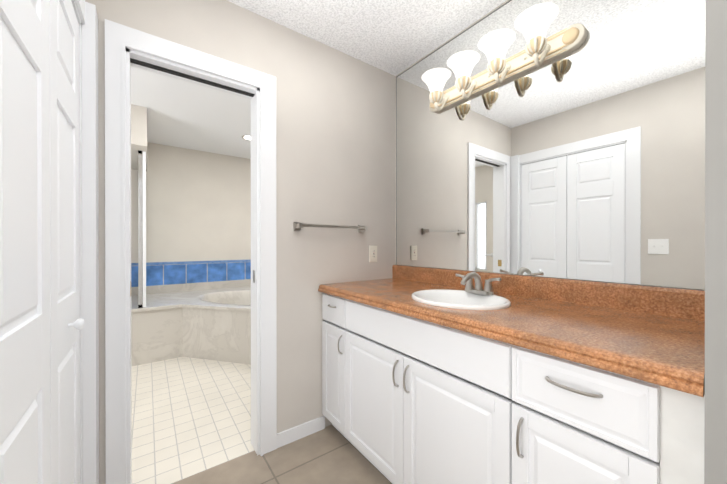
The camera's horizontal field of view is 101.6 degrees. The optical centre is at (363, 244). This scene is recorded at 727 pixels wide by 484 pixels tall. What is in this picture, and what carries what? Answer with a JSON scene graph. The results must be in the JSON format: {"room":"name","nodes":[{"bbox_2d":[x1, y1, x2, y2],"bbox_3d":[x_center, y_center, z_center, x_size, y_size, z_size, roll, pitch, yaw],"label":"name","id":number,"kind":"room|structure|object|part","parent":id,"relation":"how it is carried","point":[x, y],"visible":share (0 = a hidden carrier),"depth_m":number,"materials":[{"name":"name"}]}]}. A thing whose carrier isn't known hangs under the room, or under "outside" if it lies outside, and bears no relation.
{"room":"bathroom","nodes":[
{"label":"bathroom","id":0,"kind":"room"},
{"bbox_2d":[131,104,146,170],"bbox_3d":[-2.905,-1.098,2.820,1.365,0.360,1.150,0,0,-36],"label":"wall","id":1,"kind":"structure","parent":0,"point":[139,128],"depth_m":2.73,"materials":[{"name":"paint"}]},
{"bbox_2d":[131,142,250,262],"bbox_3d":[-2.538,-0.060,3.876,3.440,2.440,0.120,0,0,-36],"label":"wall","id":2,"kind":"structure","parent":0,"point":[198,205],"depth_m":3.98,"materials":[{"name":"paint"}]},
{"bbox_2d":[131,262,250,286],"bbox_3d":[-2.499,0.384,3.825,3.194,0.262,0.009,0,0,-36],"label":"tile band","id":3,"kind":"object","parent":2,"relation":"attached to","point":[170,274],"visible":0.44,"depth_m":3.97,"materials":[{"name":"blue tile"}]},
{"bbox_2d":[131,260,250,265],"bbox_3d":[-2.499,0.236,3.824,3.194,0.033,0.011,0,0,-36],"label":"wall tile","id":4,"kind":"structure","parent":2,"relation":"attached to","point":[184,262],"depth_m":3.96,"materials":[{"name":"tile"}]},
{"bbox_2d":[85,0,394,483],"bbox_3d":[-0.491,-0.056,1.784,1.962,2.440,0.120,0,0,-36],"label":"wall","id":5,"kind":"structure","parent":0,"point":[335,136],"depth_m":1.81,"materials":[{"name":"paint"}]},
{"bbox_2d":[105,19,276,483],"bbox_3d":[-0.846,0.105,1.522,0.760,2.120,0.158,0,0,-36],"label":"door frame","id":6,"kind":"structure","parent":5,"relation":"attached to","point":[124,44],"depth_m":1.37,"materials":[{"name":"white wood"}]},
{"bbox_2d":[130,58,254,96],"bbox_3d":[-0.847,-0.848,1.523,0.552,0.006,0.030,0,0,-36],"label":"track","id":7,"kind":"object","parent":5,"relation":"attached to","point":[155,67],"visible":1,"depth_m":1.50,"materials":[{"name":"grey metal"}]},
{"bbox_2d":[277,416,324,447],"bbox_3d":[-0.375,1.125,1.790,0.314,0.078,0.012,0,0,-36],"label":"baseboard","id":8,"kind":"structure","parent":5,"relation":"attached to","point":[290,435],"depth_m":1.77,"materials":[{"name":"white wood"}]},
{"bbox_2d":[293,222,367,232],"bbox_3d":[-0.191,-0.110,1.885,0.510,0.050,0.070,0,0,-36],"label":"towel rail","id":9,"kind":"object","parent":5,"relation":"attached to","point":[297,226],"visible":1,"depth_m":1.82,"materials":[{"name":"silver metal"}]},
{"bbox_2d":[369,246,376,261],"bbox_3d":[0.071,0.064,2.115,0.072,0.118,0.009,0,0,-36],"label":"electrical outlet","id":10,"kind":"object","parent":5,"relation":"attached to","point":[372,253],"visible":1,"depth_m":2.11,"materials":[{"name":"white plastic"}]},
{"bbox_2d":[132,357,391,483],"bbox_3d":[-0.690,1.195,1.346,3.500,0.060,6.450,0,0,-36],"label":"floor","id":11,"kind":"structure","parent":0,"point":[191,416],"depth_m":1.76,"materials":[{"name":"tile"}]},
{"bbox_2d":[131,279,250,365],"bbox_3d":[-1.685,0.840,2.708,3.194,0.645,2.770,0,0,-36],"label":"tub","id":12,"kind":"object","parent":11,"relation":"on","point":[209,320],"visible":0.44,"depth_m":3.00,"materials":[{"name":"stone"}]},
{"bbox_2d":[138,150,145,307],"bbox_3d":[-2.433,-0.153,3.266,0.060,1.528,0.930,0,0,-36],"label":"screen","id":13,"kind":"object","parent":12,"relation":"on","point":[141,231],"visible":1,"depth_m":2.89,"materials":[{"name":"silver metal"}]},
{"bbox_3d":[-2.151,-0.152,2.908,0.026,1.528,0.020,0,0,-36],"label":"post","id":14,"kind":"part","parent":13,"relation":"part of","materials":[{"name":"white"}]},
{"bbox_2d":[196,290,250,304],"bbox_3d":[-1.197,0.843,3.482,1.267,0.466,1.391,0,0,-36],"label":"basin","id":15,"kind":"object","parent":12,"relation":"in","point":[235,297],"depth_m":3.83,"materials":[{"name":"ceramic"}]},
{"bbox_2d":[318,289,704,483],"bbox_3d":[0.444,0.729,1.405,0.656,0.872,1.594,0,0,-36],"label":"bathroom vanity","id":16,"kind":"object","parent":11,"relation":"on","point":[438,376],"depth_m":0.96,"materials":[{"name":"white wood"}]},
{"bbox_3d":[-0.176,0.388,1.769,0.018,0.162,0.266,0,0,-36],"label":"drawer","id":17,"kind":"part","parent":16,"relation":"part of","materials":[{"name":"white wood"}]},
{"bbox_3d":[-0.176,0.774,1.770,0.018,0.590,0.266,0,0,-36],"label":"door","id":18,"kind":"part","parent":16,"relation":"part of","materials":[{"name":"white wood"}]},
{"bbox_3d":[-0.133,0.565,1.671,0.032,0.109,0.009,0,0,-36],"label":"handle","id":19,"kind":"part","parent":16,"relation":"part of","materials":[{"name":"silver metal"}]},
{"bbox_3d":[0.042,0.775,1.472,0.018,0.590,0.464,0,0,-36],"label":"door","id":20,"kind":"part","parent":16,"relation":"part of","materials":[{"name":"white wood"}]},
{"bbox_3d":[0.139,0.566,1.295,0.034,0.119,0.009,0,0,-36],"label":"handle","id":21,"kind":"part","parent":16,"relation":"part of","materials":[{"name":"silver metal"}]},
{"bbox_3d":[0.178,0.566,1.242,0.034,0.119,0.009,0,0,-36],"label":"handle","id":22,"kind":"part","parent":16,"relation":"part of","materials":[{"name":"silver metal"}]},
{"bbox_3d":[0.316,0.776,1.095,0.018,0.590,0.464,0,0,-36],"label":"door","id":23,"kind":"part","parent":16,"relation":"part of","materials":[{"name":"white wood"}]},
{"bbox_2d":[319,277,704,388],"bbox_3d":[0.447,0.271,1.406,0.649,0.043,1.594,0,0,-36],"label":"countertop","id":24,"kind":"structure","parent":16,"relation":"on","point":[658,345],"depth_m":0.90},
{"bbox_2d":[390,285,529,312],"bbox_3d":[0.431,0.322,1.353,0.380,0.176,0.450,0,0,-36],"label":"sink","id":25,"kind":"object","parent":24,"relation":"in","point":[446,296],"depth_m":1.44,"materials":[{"name":"white ceramic"}]},
{"bbox_2d":[454,271,505,292],"bbox_3d":[0.518,0.182,1.417,0.161,0.107,0.242,0,0,-36],"label":"faucet","id":26,"kind":"object","parent":24,"relation":"on","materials":[{"name":"silver metal"}]},
{"bbox_2d":[392,265,704,320],"bbox_3d":[0.698,0.200,1.589,0.028,0.098,1.594,0,0,-36],"label":"backsplash","id":27,"kind":"structure","parent":24,"relation":"on","point":[673,302],"depth_m":1.22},
{"bbox_3d":[0.455,0.567,0.863,0.034,0.119,0.009,0,0,-36],"label":"handle","id":28,"kind":"part","parent":16,"relation":"part of","materials":[{"name":"silver metal"}]},
{"bbox_3d":[0.531,0.367,0.761,0.030,0.009,0.129,0,0,-36],"label":"handle","id":29,"kind":"part","parent":16,"relation":"part of","materials":[{"name":"silver metal"}]},
{"bbox_3d":[0.549,0.391,0.774,0.018,0.162,0.320,0,0,-36],"label":"drawer","id":30,"kind":"part","parent":16,"relation":"part of","materials":[{"name":"white wood"}]},
{"bbox_3d":[0.549,0.777,0.775,0.018,0.590,0.320,0,0,-36],"label":"door","id":31,"kind":"part","parent":16,"relation":"part of","materials":[{"name":"white wood"}]},
{"bbox_2d":[131,0,506,158],"bbox_3d":[-0.690,-1.315,1.340,3.500,0.080,6.450,0,0,-36],"label":"ceiling","id":32,"kind":"structure","parent":0,"point":[394,37],"depth_m":1.90,"materials":[{"name":"white paint"}]},
{"bbox_2d":[242,135,250,140],"bbox_3d":[-1.361,-1.277,3.543,0.180,0.004,0.180,0,0,-36],"label":"recessed light","id":33,"kind":"object","parent":32,"relation":"in","point":[246,137],"visible":0.6,"depth_m":3.52,"materials":[{"name":"white metal"}]},
{"bbox_2d":[395,0,705,289],"bbox_3d":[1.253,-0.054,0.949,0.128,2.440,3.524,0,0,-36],"label":"vanity mirror","id":34,"kind":"object","parent":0,"point":[585,160],"depth_m":1.30,"materials":[{"name":"clear glass"}]},
{"bbox_2d":[422,2,586,112],"bbox_3d":[0.611,-0.893,1.535,0.218,0.199,0.851,0,0,-36],"label":"sconce","id":35,"kind":"object","parent":34,"relation":"attached to","point":[531,23],"visible":1,"depth_m":1.42,"materials":[{"name":"beige glass"}]},
{"bbox_3d":[0.428,-0.936,1.745,0.170,0.115,0.170,0,0,-36],"label":"lamp shade","id":36,"kind":"part","parent":35,"relation":"part of","materials":[{"name":"white glass"}]},
{"bbox_3d":[0.469,-0.849,1.774,0.122,0.108,0.024,0,0,-36],"label":"arm","id":37,"kind":"part","parent":35,"relation":"part of"},
{"bbox_3d":[0.537,-0.936,1.596,0.170,0.115,0.170,0,0,-36],"label":"lamp shade","id":38,"kind":"part","parent":35,"relation":"part of","materials":[{"name":"white glass"}]},
{"bbox_3d":[0.577,-0.849,1.626,0.122,0.108,0.024,0,0,-36],"label":"arm","id":39,"kind":"part","parent":35,"relation":"part of"},
{"bbox_3d":[0.648,-0.935,1.444,0.170,0.115,0.170,0,0,-36],"label":"lamp shade","id":40,"kind":"part","parent":35,"relation":"part of","materials":[{"name":"white glass"}]},
{"bbox_3d":[0.688,-0.848,1.474,0.122,0.108,0.024,0,0,-36],"label":"arm","id":41,"kind":"part","parent":35,"relation":"part of"},
{"bbox_3d":[0.755,-0.935,1.297,0.170,0.115,0.170,0,0,-36],"label":"lamp shade","id":42,"kind":"part","parent":35,"relation":"part of","materials":[{"name":"white glass"}]},
{"bbox_3d":[0.795,-0.848,1.327,0.122,0.108,0.024,0,0,-36],"label":"arm","id":43,"kind":"part","parent":35,"relation":"part of"},
{"bbox_2d":[704,0,726,483],"bbox_3d":[1.450,-0.052,0.030,0.652,2.440,1.806,0,0,-36],"label":"wall","id":44,"kind":"structure","parent":0,"point":[715,450],"depth_m":0.56,"materials":[{"name":"paint"}]},
{"bbox_3d":[-0.227,-0.051,-0.142,0.120,2.440,3.304,0,0,-36],"label":"wall","id":45,"kind":"structure","parent":0,"visible":0},
{"bbox_2d":[71,0,98,483],"bbox_3d":[-0.872,0.107,0.778,0.160,2.120,1.054,0,0,-36],"label":"trim","id":46,"kind":"structure","parent":45,"relation":"attached to","point":[86,15],"depth_m":1.17,"materials":[{"name":"white wood"}]},
{"bbox_3d":[-0.867,-0.842,0.778,0.030,0.018,0.858,0,0,-36],"label":"track","id":47,"kind":"object","parent":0,"visible":0},
{"bbox_2d":[0,0,50,483],"bbox_3d":[-0.729,0.155,0.616,0.030,2.000,0.426,0,0,-36],"label":"closet door","id":48,"kind":"structure","parent":47,"relation":"hanging from","point":[25,457],"depth_m":0.64,"materials":[{"name":"white wood"}]},
{"bbox_2d":[49,0,83,483],"bbox_3d":[-0.966,0.154,0.973,0.068,2.000,0.426,0,0,-36],"label":"closet door","id":49,"kind":"structure","parent":47,"relation":"hanging from","point":[66,323],"depth_m":0.94,"materials":[{"name":"white wood"}]},
{"bbox_3d":[-0.961,0.266,0.992,0.038,0.038,0.038,0,0,-36],"label":"knob","id":50,"kind":"part","parent":49,"relation":"part of","materials":[{"name":"white"}]}
]}

